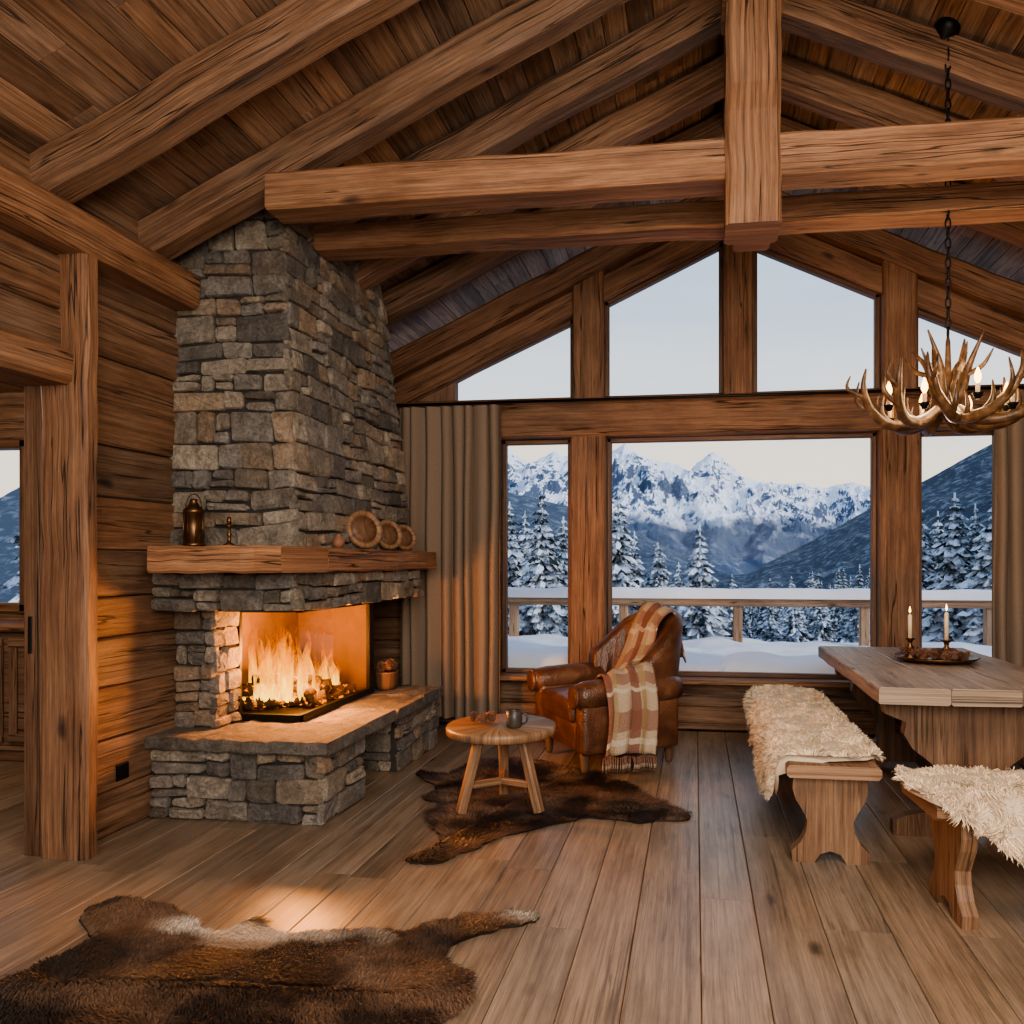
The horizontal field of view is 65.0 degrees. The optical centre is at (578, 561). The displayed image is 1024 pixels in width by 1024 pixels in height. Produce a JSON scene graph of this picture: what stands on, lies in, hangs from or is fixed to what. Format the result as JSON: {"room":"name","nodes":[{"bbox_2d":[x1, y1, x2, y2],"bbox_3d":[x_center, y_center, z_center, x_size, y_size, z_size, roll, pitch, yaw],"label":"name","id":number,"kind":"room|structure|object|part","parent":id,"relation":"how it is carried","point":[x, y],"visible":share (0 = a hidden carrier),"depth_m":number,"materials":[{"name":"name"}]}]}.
{"room":"chalet living room","nodes":[
{"label":"chalet living room","id":0,"kind":"room"},
{"bbox_2d":[0,377,34,392],"bbox_3d":[-4.456,-1.270,2.718,3.600,0.040,6.500,0,0,8],"label":"ceiling","id":1,"kind":"structure","parent":0,"point":[6,385],"depth_m":5.67,"materials":[{"name":"brown wood"}]},
{"bbox_2d":[0,392,146,619],"bbox_3d":[-3.981,0.050,5.889,3.630,2.604,0.135,0,0,8],"label":"log wall","id":2,"kind":"structure","parent":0,"point":[11,403],"depth_m":5.85,"materials":[{"name":"brown wood"}]},
{"bbox_2d":[0,137,179,839],"bbox_3d":[-2.497,-0.210,3.040,0.134,3.123,7.700,0,0,8],"label":"wall","id":3,"kind":"structure","parent":0,"point":[138,347],"depth_m":4.04,"materials":[{"name":"brown wood"}]},
{"bbox_2d":[0,327,73,855],"bbox_3d":[-2.487,0.191,2.961,0.279,2.317,1.558,0,0,6],"label":"door frame","id":4,"kind":"structure","parent":3,"relation":"in","point":[23,358],"depth_m":3.67,"materials":[{"name":"brown wood"}]},
{"bbox_2d":[28,616,31,653],"bbox_3d":[-2.519,0.335,3.671,0.020,0.170,0.008,0,0,8],"label":"strike plate","id":5,"kind":"object","parent":4,"relation":"attached to","point":[29,617],"visible":1,"depth_m":3.67,"materials":[{"name":"black metal"}]},
{"bbox_2d":[0,164,199,310],"bbox_3d":[-2.611,-1.490,1.823,0.308,0.211,5.260,0,0,8],"label":"ceiling beam","id":6,"kind":"structure","parent":3,"relation":"attached to","point":[28,210],"depth_m":3.62,"materials":[{"name":"brown wood"}]},
{"bbox_3d":[-2.611,-1.490,1.823,0.308,0.211,5.260,0,0,8],"label":"wall plate","id":7,"kind":"part","parent":6,"relation":"part of","materials":[{"name":"brown wood"}]},
{"bbox_2d":[116,762,128,781],"bbox_3d":[-2.296,1.050,4.011,0.025,0.080,0.080,0,0,8],"label":"wall socket","id":8,"kind":"object","parent":3,"relation":"attached to","point":[122,770],"visible":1,"depth_m":4.00,"materials":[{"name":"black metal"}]},
{"bbox_2d":[0,722,1023,1023],"bbox_3d":[-1.093,1.475,2.887,10.409,0.250,8.000,0,0,8],"label":"floor","id":9,"kind":"structure","parent":0,"point":[615,939],"depth_m":3.23,"materials":[{"name":"brown wood"}]},
{"bbox_2d":[0,620,23,761],"bbox_3d":[-4.339,0.885,5.616,2.240,0.930,0.470,0,0,8],"label":"base cabinet","id":10,"kind":"object","parent":9,"relation":"on","point":[11,631],"visible":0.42,"depth_m":5.34,"materials":[{"name":"brown wood"}]},
{"bbox_2d":[40,253,98,860],"bbox_3d":[-2.338,-0.030,3.672,0.254,2.760,0.108,0,0,8],"label":"trim post","id":11,"kind":"object","parent":9,"relation":"on","point":[68,482],"depth_m":3.62,"materials":[{"name":"brown wood"}]},
{"bbox_2d":[0,894,540,1023],"bbox_3d":[-1.112,1.340,2.509,1.863,0.018,1.335,0,0,4],"label":"cowhide rug","id":12,"kind":"object","parent":9,"relation":"on","point":[143,961],"visible":1,"depth_m":2.59,"materials":[{"name":"fur"}]},
{"bbox_2d":[144,208,443,825],"bbox_3d":[-1.646,-0.411,5.071,1.068,3.529,2.337,0,0,8],"label":"stone fireplace","id":13,"kind":"object","parent":9,"relation":"on","point":[287,416],"visible":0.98,"depth_m":4.42,"materials":[{"name":"grey stone"}]},
{"bbox_2d":[182,493,204,545],"bbox_3d":[-2.019,-0.221,4.193,0.110,0.278,0.110,0,0,8],"label":"brass lantern","id":14,"kind":"object","parent":13,"relation":"on","point":[193,514],"visible":0.97,"depth_m":4.16,"materials":[{"name":"gold metal"}]},
{"bbox_2d":[223,516,234,544],"bbox_3d":[-1.821,-0.160,4.164,0.060,0.155,0.058,0,0,8],"label":"candlestick","id":15,"kind":"object","parent":13,"relation":"on","point":[228,526],"visible":0.92,"depth_m":4.16,"materials":[{"name":"gold metal"}]},
{"bbox_2d":[227,516,230,524],"bbox_3d":[-1.821,-0.213,4.164,0.020,0.047,0.019,0,0,8],"label":"candle","id":16,"kind":"object","parent":15,"relation":"on","point":[228,518],"depth_m":4.16,"materials":[{"name":"gold wax"}]},
{"bbox_2d":[236,603,373,721],"bbox_3d":[-1.776,0.586,5.120,0.535,0.661,1.055,0,0,8],"label":"fireplace insert","id":17,"kind":"object","parent":13,"relation":"in","point":[309,665],"depth_m":5.33,"materials":[{"name":"glass"}]},
{"bbox_2d":[332,534,344,547],"bbox_3d":[-1.404,-0.122,4.670,0.072,0.080,0.072,0,0,8],"label":"clay pot","id":18,"kind":"object","parent":13,"relation":"on","point":[338,541],"visible":0.98,"depth_m":4.65,"materials":[{"name":"ceramic"}]},
{"bbox_2d":[347,510,382,548],"bbox_3d":[-1.344,-0.204,5.003,0.250,0.244,0.087,0,0,-44],"label":"wall plate","id":19,"kind":"object","parent":13,"relation":"on","point":[364,529],"visible":1,"depth_m":5.00,"materials":[{"name":"brown wood"}]},
{"bbox_2d":[374,658,398,689],"bbox_3d":[-1.388,0.802,5.759,0.180,0.225,0.180,0,0,8],"label":"basket","id":20,"kind":"object","parent":13,"relation":"on","point":[386,676],"visible":1,"depth_m":5.70,"materials":[{"name":"brown wicker"}]},
{"bbox_2d":[378,519,401,549],"bbox_3d":[-1.286,-0.185,5.399,0.079,0.206,0.210,0,0,44],"label":"wall plate","id":21,"kind":"object","parent":13,"relation":"on","point":[391,539],"visible":0.8,"depth_m":5.40,"materials":[{"name":"brown wood"}]},
{"bbox_2d":[397,524,415,549],"bbox_3d":[-1.243,-0.175,5.696,0.076,0.187,0.190,0,0,44],"label":"wall plate","id":22,"kind":"object","parent":13,"relation":"on","point":[408,542],"visible":0.67,"depth_m":5.71,"materials":[{"name":"brown wood"}]},
{"bbox_2d":[401,756,692,864],"bbox_3d":[-0.444,1.340,4.622,1.602,0.018,1.740,0,0,-28],"label":"cowhide rug","id":23,"kind":"object","parent":9,"relation":"on","point":[568,794],"visible":0.85,"depth_m":4.39,"materials":[{"name":"fur"}]},
{"bbox_2d":[446,714,556,813],"bbox_3d":[-0.425,1.115,4.386,0.604,0.455,0.604,0,0,8],"label":"round side table","id":24,"kind":"object","parent":23,"relation":"on","point":[537,728],"visible":0.91,"depth_m":4.27,"materials":[{"name":"brown wood"}]},
{"bbox_2d":[469,710,495,723],"bbox_3d":[-0.512,0.852,4.386,0.157,0.062,0.173,0,0,-22],"label":"pinecones","id":25,"kind":"object","parent":24,"relation":"on","point":[482,718],"visible":1,"depth_m":4.39,"materials":[{"name":"brown plant"}]},
{"bbox_2d":[506,709,527,728],"bbox_3d":[-0.339,0.841,4.287,0.111,0.092,0.088,0,0,40],"label":"coffee mug","id":26,"kind":"object","parent":24,"relation":"on","point":[513,716],"visible":1,"depth_m":4.26,"materials":[{"name":"metal"}]},
{"bbox_2d":[527,601,685,773],"bbox_3d":[0.255,0.810,5.470,0.957,1.060,1.006,0,0,-24],"label":"leather armchair","id":27,"kind":"object","parent":9,"relation":"on","point":[624,699],"visible":0.98,"depth_m":5.16,"materials":[{"name":"brown leather"}]},
{"bbox_3d":[0.025,1.030,5.801,0.700,0.360,0.130,0,0,-24],"label":"arm panel","id":28,"kind":"part","parent":27,"relation":"part of","materials":[{"name":"brown leather"}]},
{"bbox_2d":[541,686,575,722],"bbox_3d":[0.115,0.943,5.447,0.620,0.196,0.550,0,0,-24],"label":"seat cushion","id":29,"kind":"object","parent":27,"relation":"on","point":[555,705],"depth_m":5.33,"materials":[{"name":"brown leather"}]},
{"bbox_3d":[0.170,1.110,5.472,0.680,0.200,0.600,0,0,-24],"label":"seat","id":30,"kind":"part","parent":27,"relation":"part of","materials":[{"name":"brown leather"}]},
{"bbox_3d":[0.315,1.030,5.142,0.700,0.360,0.130,0,0,-24],"label":"arm panel","id":31,"kind":"part","parent":27,"relation":"part of","materials":[{"name":"brown leather"}]},
{"bbox_2d":[595,601,685,772],"bbox_3d":[0.418,0.795,5.362,0.466,1.030,1.099,0,0,30],"label":"plaid throw","id":32,"kind":"object","parent":27,"relation":"on","point":[636,702],"depth_m":5.05,"materials":[{"name":"fabric"}]},
{"bbox_2d":[785,759,881,865],"bbox_3d":[1.251,1.119,4.447,0.407,0.461,1.950,0,0,8],"label":"wooden bench","id":33,"kind":"object","parent":9,"relation":"on","point":[830,795],"visible":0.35,"depth_m":3.57,"materials":[{"name":"brown wood"}]},
{"bbox_2d":[744,684,848,744],"bbox_3d":[1.318,0.973,4.933,0.589,0.292,1.088,0,0,8],"label":"sheepskin throw","id":34,"kind":"object","parent":33,"relation":"on","point":[761,699],"visible":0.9,"depth_m":4.92,"materials":[{"name":"fur"}]},
{"bbox_2d":[752,708,882,803],"bbox_3d":[1.184,1.024,4.042,0.586,0.395,1.085,0,0,8],"label":"sheepskin throw","id":35,"kind":"object","parent":33,"relation":"on","point":[780,738],"visible":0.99,"depth_m":3.85,"materials":[{"name":"fur"}]},
{"bbox_3d":[1.251,0.919,4.447,0.407,0.060,1.950,0,0,8],"label":"seat","id":36,"kind":"part","parent":33,"relation":"part of","materials":[{"name":"brown wood"}]},
{"bbox_2d":[818,646,1023,836],"bbox_3d":[2.009,0.966,4.589,0.965,0.769,1.860,0,0,8],"label":"dining table","id":37,"kind":"object","parent":9,"relation":"on","point":[933,715],"visible":0.77,"depth_m":3.93,"materials":[{"name":"brown wood"}]},
{"bbox_2d":[893,604,980,663],"bbox_3d":[2.096,0.413,4.698,0.470,0.338,0.470,0,0,8],"label":"tray","id":38,"kind":"object","parent":37,"relation":"on","point":[945,655],"visible":1,"depth_m":4.65,"materials":[{"name":"gold metal"}]},
{"bbox_2d":[908,614,911,637],"bbox_3d":[1.976,0.374,4.776,0.025,0.155,0.025,0,0,8],"label":"candle","id":39,"kind":"object","parent":38,"relation":"on","point":[909,616],"depth_m":4.77,"materials":[{"name":"beige wax"}]},
{"bbox_2d":[944,611,948,639],"bbox_3d":[2.141,0.364,4.661,0.025,0.175,0.025,0,0,8],"label":"candle","id":40,"kind":"object","parent":38,"relation":"on","point":[946,615],"depth_m":4.65,"materials":[{"name":"beige wax"}]},
{"bbox_2d":[901,782,982,929],"bbox_3d":[2.240,1.119,3.041,1.850,0.463,0.408,0,0,4],"label":"wooden bench","id":41,"kind":"object","parent":9,"relation":"on","point":[955,842],"visible":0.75,"depth_m":3.00,"materials":[{"name":"brown wood"}]},
{"bbox_3d":[2.240,0.918,3.041,1.850,0.062,0.408,0,0,4],"label":"seat","id":42,"kind":"part","parent":41,"relation":"part of","materials":[{"name":"brown wood"}]},
{"bbox_2d":[889,763,1023,866],"bbox_3d":[1.801,0.967,3.070,1.137,0.280,0.602,0,0,4],"label":"sheepskin throw","id":43,"kind":"object","parent":41,"relation":"on","point":[991,801],"visible":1,"depth_m":2.92,"materials":[{"name":"fur"}]},
{"bbox_2d":[1017,757,1023,767],"bbox_3d":[2.710,1.118,4.407,0.407,0.465,1.900,0,0,8],"label":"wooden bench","id":44,"kind":"object","parent":9,"relation":"on","point":[1021,761],"visible":0.05,"depth_m":5.18,"materials":[{"name":"brown wood"}]},
{"bbox_2d":[0,0,1023,352],"bbox_3d":[0.752,-2.534,3.023,7.244,1.729,8.800,0,0,8],"label":"ceiling","id":45,"kind":"structure","parent":0,"point":[64,64],"depth_m":3.96,"materials":[{"name":"brown wood"}]},
{"bbox_2d":[29,0,419,203],"bbox_3d":[0.762,-2.391,3.092,6.602,1.690,0.184,0,0,8],"label":"ceiling beam","id":46,"kind":"structure","parent":45,"relation":"attached to","point":[292,35],"depth_m":3.38,"materials":[{"name":"brown wood"}]},
{"bbox_2d":[138,0,1023,259],"bbox_3d":[0.860,-2.390,3.765,6.600,1.690,0.184,0,0,8],"label":"ceiling beam","id":47,"kind":"structure","parent":45,"relation":"attached to","point":[522,29],"depth_m":3.98,"materials":[{"name":"brown wood"}]},
{"bbox_2d":[265,0,1023,244],"bbox_3d":[0.859,-2.325,3.766,4.900,1.550,0.280,0,0,8],"label":"truss","id":48,"kind":"object","parent":45,"relation":"attached to","point":[753,162],"visible":1,"depth_m":3.71,"materials":[{"name":"brown wood"}]},
{"bbox_3d":[0.815,-2.325,3.772,0.280,1.550,0.280,0,0,8],"label":"king post","id":49,"kind":"part","parent":48,"relation":"part of","materials":[{"name":"brown wood"}]},
{"bbox_2d":[307,0,1023,246],"bbox_3d":[0.953,-2.390,4.409,6.602,1.691,0.185,0,0,8],"label":"ceiling beam","id":50,"kind":"structure","parent":45,"relation":"attached to","point":[978,71],"depth_m":4.38,"materials":[{"name":"brown wood"}]},
{"bbox_2d":[314,181,1023,260],"bbox_3d":[0.952,-2.425,4.408,5.020,1.350,0.211,0,0,8],"label":"ceiling beam","id":51,"kind":"structure","parent":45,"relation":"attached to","point":[986,202],"depth_m":4.42,"materials":[{"name":"brown wood"}]},
{"bbox_3d":[0.952,-2.425,4.411,0.211,1.350,0.206,0,0,8],"label":"king post","id":52,"kind":"part","parent":51,"relation":"part of","materials":[{"name":"brown wood"}]},
{"bbox_2d":[355,53,1023,290],"bbox_3d":[1.046,-2.389,5.052,6.600,1.689,0.183,0,0,8],"label":"ceiling beam","id":53,"kind":"structure","parent":45,"relation":"attached to","point":[838,98],"depth_m":5.01,"materials":[{"name":"brown wood"}]},
{"bbox_2d":[382,110,1023,325],"bbox_3d":[1.139,-2.390,5.695,6.602,1.690,0.184,0,0,8],"label":"ceiling beam","id":54,"kind":"structure","parent":45,"relation":"attached to","point":[414,293],"depth_m":5.90,"materials":[{"name":"brown wood"}]},
{"bbox_2d":[845,17,1023,436],"bbox_3d":[1.954,-1.765,4.146,0.974,2.149,1.014,0,0,35],"label":"antler chandelier","id":55,"kind":"object","parent":45,"relation":"hanging from","point":[947,388],"visible":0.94,"depth_m":4.12,"materials":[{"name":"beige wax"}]},
{"bbox_3d":[1.930,-2.001,4.186,0.128,1.677,0.130,0,0,8],"label":"chain and canopy","id":56,"kind":"part","parent":55,"relation":"part of","materials":[{"name":"black metal"}]},
{"bbox_2d":[374,348,875,734],"bbox_3d":[1.262,-0.358,6.442,6.550,3.421,0.174,0,0,8],"label":"wall","id":57,"kind":"structure","parent":0,"point":[700,707],"depth_m":6.43,"materials":[{"name":"brown wood"}]},
{"bbox_2d":[399,404,500,718],"bbox_3d":[-1.044,0.000,6.481,0.860,2.520,0.130,0,0,11],"label":"curtain","id":58,"kind":"object","parent":57,"relation":"attached to","point":[450,634],"visible":0.79,"depth_m":6.46,"materials":[{"name":"fabric"}]},
{"bbox_2d":[410,318,572,402],"bbox_3d":[-0.753,-1.660,6.707,1.485,0.686,0.070,0,0,8],"label":"window","id":59,"kind":"structure","parent":57,"relation":"in","point":[569,324],"depth_m":6.65,"materials":[{"name":"brown wood"}]},
{"bbox_2d":[502,439,569,672],"bbox_3d":[-0.345,-0.045,6.648,0.590,1.930,0.070,0,0,8],"label":"window","id":60,"kind":"structure","parent":57,"relation":"in","point":[505,669],"depth_m":6.65,"materials":[{"name":"brown wood"}]},
{"bbox_2d":[570,436,606,662],"bbox_3d":[0.086,-0.050,6.555,0.295,1.940,0.247,0,0,8],"label":"trim post","id":61,"kind":"object","parent":57,"relation":"attached to","point":[588,454],"depth_m":6.44,"materials":[{"name":"brown wood"}]},
{"bbox_2d":[572,271,604,397],"bbox_3d":[0.086,-1.856,6.555,0.253,1.091,0.247,0,0,8],"label":"trim post","id":62,"kind":"object","parent":57,"relation":"attached to","point":[588,333],"depth_m":6.44,"materials":[{"name":"brown wood"}]},
{"bbox_2d":[605,242,722,396],"bbox_3d":[0.695,-1.942,6.498,0.970,1.243,0.070,0,0,8],"label":"window","id":63,"kind":"structure","parent":57,"relation":"in","point":[718,248],"depth_m":6.46,"materials":[{"name":"brown wood"}]},
{"bbox_2d":[500,672,850,687],"bbox_3d":[1.278,0.943,6.373,3.940,0.045,0.300,0,0,8],"label":"window sill","id":64,"kind":"structure","parent":57,"relation":"attached to","point":[686,680],"depth_m":6.24,"materials":[{"name":"brown wood"}]},
{"bbox_2d":[390,191,1023,402],"bbox_3d":[1.238,-2.065,6.380,6.606,1.922,0.312,0,0,8],"label":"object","id":65,"kind":"structure","parent":57,"relation":"attached to","point":[981,299],"depth_m":6.39,"materials":[{"name":"brown wood"}]},
{"bbox_2d":[396,386,1023,406],"bbox_3d":[1.170,-1.280,6.156,5.750,0.022,0.022,0,0,8],"label":"curtain rod","id":66,"kind":"object","parent":57,"relation":"attached to","point":[996,387],"visible":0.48,"depth_m":6.22,"materials":[{"name":"black metal"}]},
{"bbox_2d":[992,389,1023,667],"bbox_3d":[3.435,0.000,5.829,0.787,2.520,0.125,0,0,8],"label":"curtain","id":67,"kind":"object","parent":66,"relation":"hanging from","point":[1008,476],"visible":0.67,"depth_m":5.85,"materials":[{"name":"fabric"}]},
{"bbox_2d":[396,385,1023,440],"bbox_3d":[1.253,-1.164,6.376,6.550,0.318,0.271,0,0,8],"label":"trim header","id":68,"kind":"object","parent":57,"relation":"attached to","point":[821,413],"depth_m":6.30,"materials":[{"name":"brown wood"}]},
{"bbox_2d":[723,241,753,393],"bbox_3d":[1.269,-2.126,6.384,0.230,1.633,0.240,0,0,8],"label":"trim post","id":69,"kind":"object","parent":57,"relation":"attached to","point":[738,267],"depth_m":6.27,"materials":[{"name":"brown wood"}]},
{"bbox_2d":[607,432,876,678],"bbox_3d":[1.278,-0.045,6.413,2.110,1.930,0.070,0,0,8],"label":"window","id":70,"kind":"structure","parent":57,"relation":"in","point":[872,435],"depth_m":6.37,"materials":[{"name":"brown wood"}]},
{"bbox_2d":[754,250,879,392],"bbox_3d":[1.860,-1.928,6.329,0.985,1.216,0.070,0,0,8],"label":"window","id":71,"kind":"structure","parent":57,"relation":"in","point":[875,297],"depth_m":6.29,"materials":[{"name":"brown wood"}]},
{"bbox_2d":[876,430,920,646],"bbox_3d":[2.467,-0.050,6.210,0.305,1.940,0.245,0,0,8],"label":"trim post","id":72,"kind":"object","parent":57,"relation":"attached to","point":[898,490],"depth_m":6.09,"materials":[{"name":"brown wood"}]},
{"bbox_2d":[880,260,917,388],"bbox_3d":[2.467,-1.838,6.209,0.255,1.056,0.245,0,0,8],"label":"trim post","id":73,"kind":"object","parent":57,"relation":"attached to","point":[899,295],"depth_m":6.09,"materials":[{"name":"brown wood"}]},
{"bbox_2d":[920,430,993,656],"bbox_3d":[2.916,-0.045,6.175,0.600,1.930,0.070,0,0,8],"label":"window","id":74,"kind":"structure","parent":57,"relation":"in","point":[991,432],"depth_m":6.16,"materials":[{"name":"brown wood"}]},
{"bbox_2d":[917,309,1023,387],"bbox_3d":[3.243,-1.644,6.128,1.340,0.648,0.070,0,0,8],"label":"window","id":75,"kind":"structure","parent":57,"relation":"in","point":[925,316],"depth_m":6.15,"materials":[{"name":"brown wood"}]},
{"bbox_2d":[722,98,724,130],"bbox_3d":[0.751,-3.142,3.024,0.245,0.246,8.600,0,0,8],"label":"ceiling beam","id":76,"kind":"structure","parent":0,"point":[723,105],"depth_m":5.50,"materials":[{"name":"brown wood"}]},
{"bbox_3d":[-6.294,0.050,2.984,0.133,2.603,6.500,0,0,8],"label":"wall","id":77,"kind":"structure","parent":0,"visible":0},
{"bbox_2d":[0,438,23,612],"bbox_3d":[-4.404,-0.265,5.933,0.780,1.270,0.120,0,0,8],"label":"window","id":78,"kind":"structure","parent":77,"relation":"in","point":[5,444],"depth_m":5.82,"materials":[{"name":"brown wood"}]},
{"label":"outside","id":79,"kind":"structure","parent":0,"visible":0},
{"bbox_2d":[710,444,991,611],"bbox_3d":[163.241,-45.364,289.573,360.000,146.480,300.000,0,0,8],"label":"forested hill","id":80,"kind":"structure","parent":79,"point":[846,546],"depth_m":341.45,"materials":[{"name":"blue plant"}]},
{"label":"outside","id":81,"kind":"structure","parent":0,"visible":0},
{"bbox_2d":[508,444,869,575],"bbox_3d":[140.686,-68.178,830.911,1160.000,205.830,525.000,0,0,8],"label":"mountain range","id":82,"kind":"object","parent":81,"point":[747,524],"visible":0.27,"depth_m":849.03,"materials":[{"name":"white snow"}]},
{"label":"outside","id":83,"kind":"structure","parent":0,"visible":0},
{"bbox_3d":[24.681,18.221,170.220,686.600,32.227,330.000,0,0,8],"label":"snowy ground","id":84,"kind":"structure","parent":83,"visible":0},
{"bbox_2d":[0,490,991,644],"bbox_3d":[32.845,8.060,126.011,330.592,33.730,225.413,0,0,8],"label":"forest","id":85,"kind":"object","parent":84,"relation":"on","point":[945,569],"visible":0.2,"depth_m":21.59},
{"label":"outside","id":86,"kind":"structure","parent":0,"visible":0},
{"bbox_2d":[0,488,729,601],"bbox_3d":[-7.183,-32.798,368.595,520.000,122.061,287.500,0,0,8],"label":"forested hill","id":87,"kind":"structure","parent":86,"point":[9,503],"depth_m":379.81,"materials":[{"name":"blue plant"}]},
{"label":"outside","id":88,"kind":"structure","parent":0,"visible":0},
{"bbox_2d":[508,587,991,673],"bbox_3d":[1.708,0.854,7.841,9.130,1.152,2.690,0,0,8],"label":"terrace","id":89,"kind":"object","parent":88,"point":[737,653],"visible":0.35,"depth_m":8.63,"materials":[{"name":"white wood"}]},
{"bbox_3d":[1.793,0.885,8.885,9.000,0.970,0.160,0,0,8],"label":"railing","id":90,"kind":"part","parent":89,"relation":"part of","materials":[{"name":"brown wood"}]}
]}

